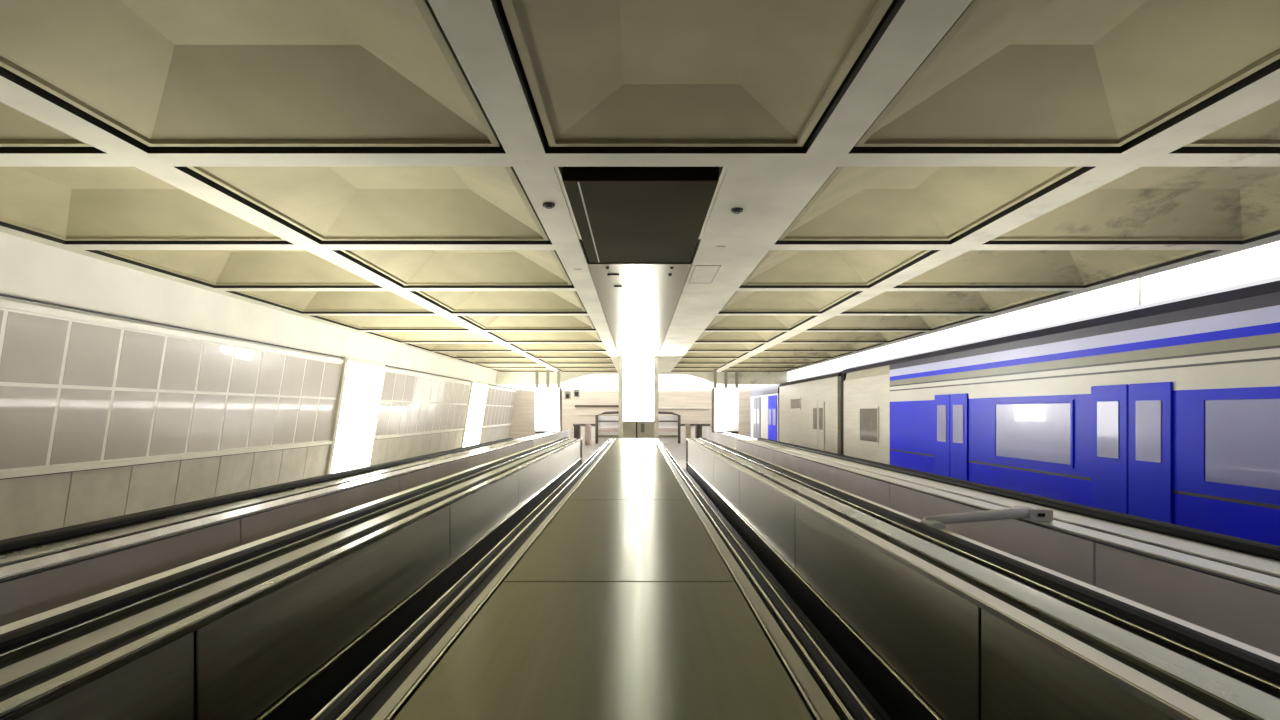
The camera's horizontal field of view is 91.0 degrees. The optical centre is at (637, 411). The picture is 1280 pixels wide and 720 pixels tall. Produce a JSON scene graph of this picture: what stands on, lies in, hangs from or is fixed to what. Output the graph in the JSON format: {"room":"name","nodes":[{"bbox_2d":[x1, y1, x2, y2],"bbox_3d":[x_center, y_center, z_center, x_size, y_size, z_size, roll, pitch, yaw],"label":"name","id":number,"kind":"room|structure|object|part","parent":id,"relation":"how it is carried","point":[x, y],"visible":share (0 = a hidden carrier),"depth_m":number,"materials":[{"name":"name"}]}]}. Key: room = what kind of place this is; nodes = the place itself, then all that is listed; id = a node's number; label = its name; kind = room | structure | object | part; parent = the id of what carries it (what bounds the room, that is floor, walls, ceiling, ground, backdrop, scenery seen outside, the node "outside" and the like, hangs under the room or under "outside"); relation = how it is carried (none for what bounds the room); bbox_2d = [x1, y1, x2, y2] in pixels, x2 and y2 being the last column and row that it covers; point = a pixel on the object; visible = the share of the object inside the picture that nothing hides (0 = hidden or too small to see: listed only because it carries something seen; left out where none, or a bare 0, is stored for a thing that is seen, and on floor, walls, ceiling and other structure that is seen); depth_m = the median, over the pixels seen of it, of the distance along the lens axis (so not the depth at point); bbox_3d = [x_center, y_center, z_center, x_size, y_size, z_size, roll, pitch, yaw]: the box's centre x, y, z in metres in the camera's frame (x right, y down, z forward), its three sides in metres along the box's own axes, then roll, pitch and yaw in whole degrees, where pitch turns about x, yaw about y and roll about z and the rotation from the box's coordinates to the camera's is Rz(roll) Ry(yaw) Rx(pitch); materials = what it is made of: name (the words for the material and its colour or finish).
{"room":"subway station","nodes":[
{"label":"subway station","id":0,"kind":"room"},
{"bbox_2d":[0,232,531,447],"bbox_3d":[-7.186,-0.550,17.500,1.188,4.300,45.000,0,0,0],"label":"wall","id":1,"kind":"structure","parent":0,"point":[29,269],"depth_m":9.25,"materials":[{"name":"beige paint"}]},
{"bbox_2d":[0,445,328,539],"bbox_3d":[-7.203,1.167,6.025,0.187,0.825,16.934,0,0,0],"label":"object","id":2,"kind":"structure","parent":1,"relation":"attached to","point":[33,504],"depth_m":8.97,"materials":[{"name":"stone"}]},
{"bbox_2d":[0,307,341,471],"bbox_3d":[-6.984,-0.225,6.025,0.333,1.790,16.950,0,0,0],"label":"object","id":3,"kind":"structure","parent":1,"relation":"attached to","point":[73,392],"depth_m":8.76,"materials":[{"name":"beige ceramic"}]},
{"bbox_2d":[0,294,342,479],"bbox_3d":[-6.973,-0.254,6.025,0.383,2.017,16.950,0,0,0],"label":"trim","id":4,"kind":"structure","parent":1,"relation":"attached to","point":[3,303],"depth_m":8.70,"materials":[{"name":"white metal"}]},
{"bbox_2d":[324,357,347,474],"bbox_3d":[-7.010,0.160,14.560,0.574,2.840,0.120,0,0,0],"label":"trim","id":5,"kind":"structure","parent":1,"relation":"attached to","point":[345,359],"depth_m":14.50,"materials":[{"name":"metal"}]},
{"bbox_2d":[330,359,385,473],"bbox_3d":[-7.020,0.160,15.750,0.545,2.780,2.220,0,0,0],"label":"pillar","id":6,"kind":"structure","parent":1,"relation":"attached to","point":[363,385],"depth_m":15.71,"materials":[{"name":"white"}]},
{"bbox_2d":[370,431,462,465],"bbox_3d":[-7.203,1.167,21.300,0.187,0.825,8.584,0,0,0],"label":"baseboard","id":7,"kind":"structure","parent":1,"relation":"attached to","point":[390,449],"depth_m":20.00,"materials":[{"name":"stone"}]},
{"bbox_2d":[375,371,469,436],"bbox_3d":[-6.984,-0.225,21.300,0.333,1.790,8.600,0,0,0],"label":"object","id":8,"kind":"structure","parent":1,"relation":"attached to","point":[409,403],"depth_m":20.01,"materials":[{"name":"beige ceramic"}]},
{"bbox_2d":[374,365,470,439],"bbox_3d":[-6.973,-0.254,21.300,0.383,2.017,8.600,0,0,0],"label":"trim","id":9,"kind":"structure","parent":1,"relation":"attached to","point":[387,369],"depth_m":19.94,"materials":[{"name":"white metal"}]},
{"bbox_2d":[461,382,488,446],"bbox_3d":[-7.020,0.160,27.100,0.545,2.780,2.720,0,0,0],"label":"light panel","id":10,"kind":"object","parent":1,"relation":"attached to","point":[478,392],"visible":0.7,"depth_m":26.95,"materials":[{"name":"white"}]},
{"bbox_2d":[479,426,509,443],"bbox_3d":[-7.203,1.167,33.300,0.187,0.825,9.384,0,0,0],"label":"baseboard","id":11,"kind":"structure","parent":1,"relation":"attached to","point":[494,433],"depth_m":31.34,"materials":[{"name":"stone"}]},
{"bbox_2d":[482,387,514,426],"bbox_3d":[-6.984,-0.225,33.300,0.333,1.790,9.400,0,0,0],"label":"wall tiles","id":12,"kind":"structure","parent":1,"relation":"attached to","point":[499,403],"depth_m":31.35,"materials":[{"name":"beige ceramic"}]},
{"bbox_2d":[482,384,521,427],"bbox_3d":[-6.973,-0.254,33.300,0.383,2.017,9.400,0,0,0],"label":"trim","id":13,"kind":"structure","parent":1,"relation":"attached to","point":[492,386],"depth_m":31.45,"materials":[{"name":"white metal"}]},
{"bbox_2d":[497,372,786,384],"bbox_3d":[0.190,-2.010,30.154,13.860,1.380,0.300,0,0,0],"label":"trim","id":14,"kind":"structure","parent":1,"relation":"attached to","point":[503,378],"depth_m":30.00,"materials":[{"name":"concrete"}]},
{"bbox_2d":[508,391,749,439],"bbox_3d":[-1.375,0.210,35.300,15.250,2.780,0.600,0,0,0],"label":"wall","id":15,"kind":"structure","parent":0,"point":[522,423],"depth_m":35.00,"materials":[{"name":"beige stone"}]},
{"bbox_2d":[573,405,709,440],"bbox_3d":[0.200,0.610,34.940,7.600,1.980,0.119,0,0,0],"label":"trim","id":16,"kind":"structure","parent":15,"relation":"attached to","point":[705,427],"depth_m":34.90,"materials":[{"name":"brown metal"}]},
{"bbox_2d":[582,441,685,469],"bbox_3d":[-1.350,1.725,17.500,15.300,0.250,45.000,0,0,0],"label":"floor","id":17,"kind":"structure","parent":0,"point":[677,451],"depth_m":26.13,"materials":[{"name":"white tile"}]},
{"bbox_2d":[0,438,533,626],"bbox_3d":[-2.745,1.105,6.920,0.670,0.990,16.240,0,0,0],"label":"escalator","id":18,"kind":"object","parent":17,"relation":"on","point":[40,572],"visible":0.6,"depth_m":3.60,"materials":[{"name":"metal"}]},
{"bbox_3d":[-2.480,0.921,1.350,0.040,0.518,5.086,0,0,0],"label":"panel","id":19,"kind":"part","parent":18,"relation":"part of","materials":[{"name":"metal"}]},
{"bbox_3d":[-3.000,0.870,6.920,0.140,0.520,16.240,0,0,0],"label":"handrail","id":20,"kind":"part","parent":18,"relation":"part of","materials":[{"name":"black rubber"}]},
{"bbox_3d":[-2.480,0.921,5.200,0.040,0.518,2.586,0,0,0],"label":"panel","id":21,"kind":"part","parent":18,"relation":"part of","materials":[{"name":"metal"}]},
{"bbox_3d":[-2.480,0.921,7.800,0.040,0.518,2.586,0,0,0],"label":"panel","id":22,"kind":"part","parent":18,"relation":"part of","materials":[{"name":"metal"}]},
{"bbox_3d":[-2.480,0.921,10.400,0.040,0.518,2.586,0,0,0],"label":"panel","id":23,"kind":"part","parent":18,"relation":"part of","materials":[{"name":"metal"}]},
{"bbox_3d":[-2.480,0.921,13.250,0.040,0.518,3.086,0,0,0],"label":"panel","id":24,"kind":"part","parent":18,"relation":"part of","materials":[{"name":"metal"}]},
{"bbox_2d":[0,437,581,719],"bbox_3d":[-1.593,1.095,6.920,0.575,1.010,16.240,0,0,0],"label":"escalator","id":25,"kind":"object","parent":17,"relation":"on","point":[276,626],"visible":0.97,"depth_m":2.39,"materials":[{"name":"metal"}]},
{"bbox_3d":[-1.340,0.853,0.340,0.040,0.405,3.066,0,0,0],"label":"panel","id":26,"kind":"part","parent":25,"relation":"part of","materials":[{"name":"metal"}]},
{"bbox_3d":[-1.340,0.853,3.150,0.040,0.405,2.526,0,0,0],"label":"panel","id":27,"kind":"part","parent":25,"relation":"part of","materials":[{"name":"metal"}]},
{"bbox_3d":[-1.343,1.339,6.800,0.035,0.522,16.000,0,0,0],"label":"skirt panel","id":28,"kind":"part","parent":25,"relation":"part of","materials":[{"name":"metal"}]},
{"bbox_3d":[-1.340,0.853,5.690,0.040,0.405,2.526,0,0,0],"label":"panel","id":29,"kind":"part","parent":25,"relation":"part of","materials":[{"name":"metal"}]},
{"bbox_3d":[-1.340,0.853,8.230,0.040,0.405,2.526,0,0,0],"label":"panel","id":30,"kind":"part","parent":25,"relation":"part of","materials":[{"name":"metal"}]},
{"bbox_3d":[-1.340,0.853,10.770,0.040,0.405,2.526,0,0,0],"label":"panel","id":31,"kind":"part","parent":25,"relation":"part of","materials":[{"name":"metal"}]},
{"bbox_3d":[-1.340,0.853,13.420,0.040,0.405,2.746,0,0,0],"label":"panel","id":32,"kind":"part","parent":25,"relation":"part of","materials":[{"name":"metal"}]},
{"bbox_2d":[516,429,569,446],"bbox_3d":[-3.750,1.250,18.600,0.500,0.700,27.800,0,0,0],"label":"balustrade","id":33,"kind":"object","parent":17,"relation":"on","point":[539,439],"visible":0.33,"depth_m":25.00,"materials":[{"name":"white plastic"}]},
{"bbox_2d":[574,423,580,438],"bbox_3d":[-2.950,1.080,30.600,0.260,1.040,0.800,0,0,0],"label":"gate","id":34,"kind":"object","parent":17,"relation":"on","point":[577,427],"visible":0.8,"depth_m":30.20,"materials":[{"name":"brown metal"}]},
{"bbox_2d":[585,424,590,444],"bbox_3d":[-2.450,1.105,31.000,0.260,0.990,0.800,0,0,0],"label":"gate","id":35,"kind":"object","parent":17,"relation":"on","point":[588,426],"visible":0.99,"depth_m":30.60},
{"bbox_2d":[311,438,874,719],"bbox_3d":[-0.091,0.956,6.920,1.143,0.688,16.240,0,0,0],"label":"divider","id":36,"kind":"object","parent":17,"relation":"on","point":[623,594],"visible":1,"depth_m":1.78,"materials":[{"name":"metal"}]},
{"bbox_3d":[-0.629,0.874,6.920,0.044,0.520,16.240,0,0,0],"label":"handrail","id":37,"kind":"part","parent":36,"relation":"part of","materials":[{"name":"grey metal"}]},
{"bbox_3d":[-0.526,0.636,6.800,0.033,0.028,16.000,0,0,0],"label":"guide plate","id":38,"kind":"part","parent":36,"relation":"part of","materials":[{"name":"silver metal"}]},
{"bbox_3d":[-0.070,0.635,0.550,0.850,0.030,3.492,0,0,0],"label":"deck plate","id":39,"kind":"part","parent":36,"relation":"part of","materials":[{"name":"metal"}]},
{"bbox_3d":[-0.070,0.635,3.375,0.850,0.030,2.142,0,0,0],"label":"deck plate","id":40,"kind":"part","parent":36,"relation":"part of","materials":[{"name":"metal"}]},
{"bbox_3d":[-0.070,0.635,5.525,0.850,0.030,2.142,0,0,0],"label":"deck plate","id":41,"kind":"part","parent":36,"relation":"part of","materials":[{"name":"metal"}]},
{"bbox_3d":[-0.070,0.635,7.675,0.850,0.030,2.142,0,0,0],"label":"deck plate","id":42,"kind":"part","parent":36,"relation":"part of","materials":[{"name":"metal"}]},
{"bbox_3d":[-0.070,0.635,9.825,0.850,0.030,2.142,0,0,0],"label":"deck plate","id":43,"kind":"part","parent":36,"relation":"part of","materials":[{"name":"metal"}]},
{"bbox_3d":[-0.070,0.635,12.850,0.850,0.030,3.892,0,0,0],"label":"deck plate","id":44,"kind":"part","parent":36,"relation":"part of","materials":[{"name":"metal"}]},
{"bbox_3d":[0.391,0.636,6.800,0.042,0.028,16.000,0,0,0],"label":"guide plate","id":45,"kind":"part","parent":36,"relation":"part of","materials":[{"name":"silver metal"}]},
{"bbox_3d":[0.453,0.874,6.920,0.035,0.520,16.240,0,0,0],"label":"handrail","id":46,"kind":"part","parent":36,"relation":"part of","materials":[{"name":"grey metal"}]},
{"bbox_2d":[595,411,680,443],"bbox_3d":[0.000,0.755,32.035,4.340,1.690,0.210,0,0,0],"label":"frame","id":47,"kind":"object","parent":17,"relation":"on","point":[606,427],"visible":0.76,"depth_m":32.08,"materials":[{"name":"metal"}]},
{"bbox_3d":[0.000,0.870,32.035,4.060,0.860,0.070,0,0,0],"label":"rail","id":48,"kind":"part","parent":47,"relation":"part of","materials":[{"name":"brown metal"}]},
{"bbox_2d":[619,356,657,438],"bbox_3d":[0.020,-0.450,21.910,1.520,4.100,0.980,0,0,0],"label":"column","id":49,"kind":"structure","parent":17,"relation":"on","point":[638,375],"depth_m":21.50,"materials":[{"name":"white"}]},
{"bbox_3d":[0.020,0.810,21.509,1.040,0.980,0.079,0,0,0],"label":"service panel","id":50,"kind":"part","parent":49,"relation":"part of","materials":[{"name":"beige metal"}]},
{"bbox_3d":[0.020,-0.770,21.524,1.040,2.140,0.049,0,0,0],"label":"light panel","id":51,"kind":"part","parent":49,"relation":"part of","materials":[{"name":"white plastic"}]},
{"bbox_2d":[684,424,690,443],"bbox_3d":[2.450,1.105,31.000,0.260,0.990,0.800,0,0,0],"label":"gate","id":52,"kind":"object","parent":17,"relation":"on","point":[687,428],"visible":0.85,"depth_m":30.63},
{"bbox_2d":[695,423,701,438],"bbox_3d":[2.950,1.080,30.600,0.260,1.040,0.800,0,0,0],"label":"gate","id":53,"kind":"object","parent":17,"relation":"on","point":[698,427],"visible":0.8,"depth_m":30.20,"materials":[{"name":"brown metal"}]},
{"bbox_2d":[707,430,756,448],"bbox_3d":[3.750,1.250,18.050,0.500,0.700,27.900,0,0,0],"label":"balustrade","id":54,"kind":"object","parent":17,"relation":"on","point":[728,439],"visible":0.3,"depth_m":25.47,"materials":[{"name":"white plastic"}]},
{"bbox_2d":[682,468,891,719],"bbox_3d":[0.780,1.460,6.800,0.640,0.280,16.000,0,0,0],"label":"escalator treads","id":55,"kind":"object","parent":17,"relation":"on","point":[877,712],"visible":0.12,"depth_m":3.77,"materials":[{"name":"rubber"}]},
{"bbox_2d":[686,437,1279,719],"bbox_3d":[1.393,1.095,6.920,0.535,1.010,16.240,0,0,0],"label":"escalator","id":56,"kind":"object","parent":17,"relation":"on","point":[935,624],"visible":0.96,"depth_m":2.33,"materials":[{"name":"metal"}]},
{"bbox_3d":[1.133,1.103,14.650,0.013,0.895,0.300,0,0,0],"label":"trim","id":57,"kind":"part","parent":56,"relation":"part of","materials":[{"name":"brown metal"}]},
{"bbox_3d":[1.160,0.897,13.400,0.040,0.495,2.786,0,0,0],"label":"panel","id":58,"kind":"part","parent":56,"relation":"part of","materials":[{"name":"metal"}]},
{"bbox_3d":[1.160,0.897,10.750,0.040,0.495,2.486,0,0,0],"label":"panel","id":59,"kind":"part","parent":56,"relation":"part of","materials":[{"name":"metal"}]},
{"bbox_3d":[1.160,0.897,8.275,0.040,0.495,2.436,0,0,0],"label":"panel","id":60,"kind":"part","parent":56,"relation":"part of","materials":[{"name":"metal"}]},
{"bbox_3d":[1.160,0.897,5.810,0.040,0.495,2.466,0,0,0],"label":"panel","id":61,"kind":"part","parent":56,"relation":"part of","materials":[{"name":"metal"}]},
{"bbox_3d":[1.163,1.384,6.800,0.035,0.432,16.000,0,0,0],"label":"skirt panel","id":62,"kind":"part","parent":56,"relation":"part of","materials":[{"name":"metal"}]},
{"bbox_3d":[1.160,0.897,3.335,0.040,0.495,2.456,0,0,0],"label":"panel","id":63,"kind":"part","parent":56,"relation":"part of","materials":[{"name":"metal"}]},
{"bbox_3d":[1.160,0.897,0.450,0.040,0.495,3.286,0,0,0],"label":"panel","id":64,"kind":"part","parent":56,"relation":"part of","materials":[{"name":"metal"}]},
{"bbox_2d":[736,438,1279,656],"bbox_3d":[2.615,1.105,6.920,0.690,0.990,16.240,0,0,0],"label":"escalator","id":65,"kind":"object","parent":17,"relation":"on","point":[1226,585],"visible":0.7,"depth_m":3.29,"materials":[{"name":"brushed metal"},{"name":"stainless steel"},{"name":"black rubber"}]},
{"bbox_3d":[2.340,0.921,12.900,0.040,0.518,3.786,0,0,0],"label":"panel","id":66,"kind":"part","parent":65,"relation":"part of","materials":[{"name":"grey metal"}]},
{"bbox_3d":[2.340,0.921,9.700,0.040,0.518,2.586,0,0,0],"label":"panel","id":67,"kind":"part","parent":65,"relation":"part of","materials":[{"name":"grey metal"}]},
{"bbox_3d":[2.340,0.921,7.100,0.040,0.518,2.586,0,0,0],"label":"panel","id":68,"kind":"part","parent":65,"relation":"part of","materials":[{"name":"grey metal"}]},
{"bbox_2d":[920,506,1052,528],"bbox_3d":[2.020,0.609,3.653,1.020,0.078,0.200,0,0,-24],"label":"barrier arm","id":69,"kind":"object","parent":65,"relation":"on","point":[1031,513],"visible":0.96,"depth_m":3.63,"materials":[{"name":"white plastic"}]},
{"bbox_3d":[2.340,0.921,4.500,0.040,0.518,2.586,0,0,0],"label":"panel","id":70,"kind":"part","parent":65,"relation":"part of","materials":[{"name":"grey metal"}]},
{"bbox_3d":[2.880,0.870,6.920,0.140,0.520,16.240,0,0,0],"label":"handrail","id":71,"kind":"part","parent":65,"relation":"part of","materials":[{"name":"black rubber"}]},
{"bbox_3d":[2.340,0.921,1.000,0.040,0.518,4.386,0,0,0],"label":"panel","id":72,"kind":"part","parent":65,"relation":"part of","materials":[{"name":"grey metal"}]},
{"bbox_2d":[0,0,1279,371],"bbox_3d":[0.190,-2.300,12.289,13.860,0.800,35.429,0,0,0],"label":"ceiling","id":73,"kind":"structure","parent":0,"point":[897,171],"depth_m":4.63,"materials":[{"name":"concrete"}]},
{"bbox_2d":[535,370,561,432],"bbox_3d":[-4.125,-0.475,29.000,1.210,2.910,0.440,0,0,0],"label":"sign box","id":74,"kind":"object","parent":73,"relation":"hanging from","point":[548,401],"visible":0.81,"depth_m":28.78,"materials":[{"name":"white"}]},
{"bbox_2d":[535,388,559,430],"bbox_3d":[-4.150,-0.120,29.000,1.160,2.000,0.440,0,0,0],"label":"light","id":75,"kind":"object","parent":74,"relation":"on","point":[547,400],"depth_m":28.78,"materials":[{"name":"white"}]},
{"bbox_3d":[-4.150,0.932,29.000,1.120,0.095,0.400,0,0,0],"label":"plate","id":76,"kind":"part","parent":74,"relation":"part of","materials":[{"name":"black metal"}]},
{"bbox_3d":[-3.550,-0.080,29.000,0.060,2.040,0.400,0,0,0],"label":"rail","id":77,"kind":"part","parent":74,"relation":"part of","materials":[{"name":"brown metal"}]},
{"bbox_2d":[543,202,554,208],"bbox_3d":[-0.815,-1.887,5.750,0.110,0.045,0.110,0,0,0],"label":"recessed light","id":78,"kind":"object","parent":73,"relation":"in","point":[548,205],"visible":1,"depth_m":5.72,"materials":[{"name":"black metal"}]},
{"bbox_2d":[565,380,570,398],"bbox_3d":[-3.350,-1.250,30.075,0.260,1.300,0.250,0,0,0],"label":"speaker","id":79,"kind":"object","parent":73,"relation":"hanging from","point":[567,394],"visible":1,"depth_m":29.97},
{"bbox_2d":[574,377,579,396],"bbox_3d":[-2.920,-1.300,30.075,0.260,1.200,0.250,0,0,0],"label":"speaker","id":80,"kind":"object","parent":73,"relation":"hanging from","point":[576,391],"visible":1,"depth_m":29.97},
{"bbox_2d":[555,167,726,355],"bbox_3d":[0.022,-2.033,13.197,1.355,0.335,16.606,0,0,0],"label":"ceiling recess","id":81,"kind":"object","parent":73,"relation":"attached to","point":[640,229],"visible":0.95,"depth_m":6.70,"materials":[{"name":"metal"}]},
{"bbox_3d":[0.022,-2.044,8.290,1.335,0.312,0.520,0,0,0],"label":"plate","id":82,"kind":"part","parent":81,"relation":"part of","materials":[{"name":"metal"}]},
{"bbox_2d":[688,265,720,283],"bbox_3d":[0.910,-1.897,8.710,0.340,0.010,1.120,0,0,0],"label":"access hatch","id":83,"kind":"object","parent":73,"relation":"attached to","point":[701,274],"visible":1,"depth_m":8.68,"materials":[{"name":"metal"}]},
{"bbox_2d":[712,370,738,432],"bbox_3d":[4.025,-0.475,29.000,1.210,2.910,0.440,0,0,0],"label":"sign box","id":84,"kind":"object","parent":73,"relation":"hanging from","point":[725,401],"visible":0.98,"depth_m":28.78,"materials":[{"name":"white"}]},
{"bbox_3d":[3.450,-0.080,29.000,0.060,2.040,0.400,0,0,0],"label":"rail","id":85,"kind":"part","parent":84,"relation":"part of","materials":[{"name":"brown metal"}]},
{"bbox_2d":[714,388,738,430],"bbox_3d":[4.050,-0.120,29.000,1.160,2.000,0.440,0,0,0],"label":"light","id":86,"kind":"object","parent":84,"relation":"on","point":[726,400],"depth_m":28.78,"materials":[{"name":"white"}]},
{"bbox_3d":[4.050,0.932,29.000,1.120,0.095,0.400,0,0,0],"label":"plate","id":87,"kind":"part","parent":84,"relation":"part of","materials":[{"name":"black metal"}]},
{"bbox_2d":[731,207,742,213],"bbox_3d":[0.930,-1.887,5.900,0.110,0.045,0.110,0,0,0],"label":"recessed light","id":88,"kind":"object","parent":73,"relation":"in","point":[737,210],"visible":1,"depth_m":5.87,"materials":[{"name":"black metal"}]},
{"bbox_3d":[10.000,2.875,42.500,140.000,0.250,95.000,0,0,0],"label":"floor","id":89,"kind":"structure","parent":0,"visible":0},
{"bbox_2d":[1139,278,1141,305],"bbox_3d":[9.900,-1.075,12.400,0.280,7.650,0.280,0,0,0],"label":"steel pole","id":90,"kind":"object","parent":89,"relation":"on","point":[1140,279],"visible":0.02,"depth_m":12.38,"materials":[{"name":"silver metal"}]},
{"bbox_3d":[8.720,2.748,27.500,0.070,0.001,65.000,0,0,0],"label":"track rail","id":91,"kind":"object","parent":89,"relation":"on","visible":0},
{"bbox_2d":[747,385,779,440],"bbox_3d":[8.050,0.625,36.850,2.740,4.230,13.300,0,0,0],"label":"train car","id":92,"kind":"object","parent":91,"relation":"on","point":[764,401],"visible":0.29,"depth_m":33.22,"materials":[{"name":"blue metal"}]},
{"bbox_3d":[6.705,0.390,37.995,0.029,2.420,1.190,0,0,0],"label":"door","id":93,"kind":"part","parent":92,"relation":"part of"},
{"bbox_3d":[6.705,0.390,36.005,0.029,2.420,0.990,0,0,0],"label":"door","id":94,"kind":"part","parent":92,"relation":"part of","materials":[{"name":"white metal"}]},
{"bbox_3d":[6.705,0.390,34.995,0.029,2.420,0.990,0,0,0],"label":"door","id":95,"kind":"part","parent":92,"relation":"part of","materials":[{"name":"white metal"}]},
{"bbox_3d":[6.705,0.390,31.905,0.029,2.420,0.990,0,0,0],"label":"door","id":96,"kind":"part","parent":92,"relation":"part of","materials":[{"name":"blue paint"}]},
{"bbox_3d":[6.705,0.390,30.895,0.029,2.420,0.990,0,0,0],"label":"door","id":97,"kind":"part","parent":92,"relation":"part of","materials":[{"name":"blue paint"}]},
{"bbox_2d":[779,371,842,453],"bbox_3d":[8.050,0.600,25.550,2.740,4.280,8.700,0,0,0],"label":"train car","id":98,"kind":"object","parent":91,"relation":"on","point":[809,407],"visible":0.36,"depth_m":24.37,"materials":[{"name":"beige metal"}]},
{"bbox_3d":[8.070,-1.100,25.550,2.700,0.200,8.700,0,0,0],"label":"cant rail","id":99,"kind":"part","parent":98,"relation":"part of","materials":[{"name":"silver metal"}]},
{"bbox_3d":[6.705,0.610,23.780,0.029,1.980,0.740,0,0,0],"label":"door","id":100,"kind":"part","parent":98,"relation":"part of","materials":[{"name":"beige metal"}]},
{"bbox_3d":[6.705,0.610,23.020,0.029,1.980,0.740,0,0,0],"label":"door","id":101,"kind":"part","parent":98,"relation":"part of","materials":[{"name":"beige metal"}]},
{"bbox_2d":[841,276,1279,545],"bbox_3d":[8.050,0.570,8.450,2.740,4.340,24.900,0,0,0],"label":"train car","id":102,"kind":"object","parent":91,"relation":"on","point":[1168,411],"visible":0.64,"depth_m":8.88,"materials":[{"name":"blue paint"}]},
{"bbox_2d":[841,374,846,454],"bbox_3d":[8.070,0.125,21.045,2.460,2.750,0.270,0,0,0],"label":"gangway bellows","id":103,"kind":"object","parent":102,"relation":"attached to","point":[843,377],"visible":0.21,"depth_m":21.04,"materials":[{"name":"black rubber"}]},
{"bbox_3d":[6.705,0.610,13.855,0.029,1.980,0.690,0,0,0],"label":"door","id":104,"kind":"part","parent":102,"relation":"part of","materials":[{"name":"blue paint"}]},
{"bbox_3d":[6.705,0.610,13.145,0.029,1.980,0.690,0,0,0],"label":"door","id":105,"kind":"part","parent":102,"relation":"part of","materials":[{"name":"blue paint"}]},
{"bbox_3d":[6.705,0.610,8.955,0.029,1.980,0.690,0,0,0],"label":"door","id":106,"kind":"part","parent":102,"relation":"part of","materials":[{"name":"blue paint"}]},
{"bbox_3d":[6.705,0.610,8.245,0.029,1.980,0.690,0,0,0],"label":"door","id":107,"kind":"part","parent":102,"relation":"part of","materials":[{"name":"blue paint"}]}
]}

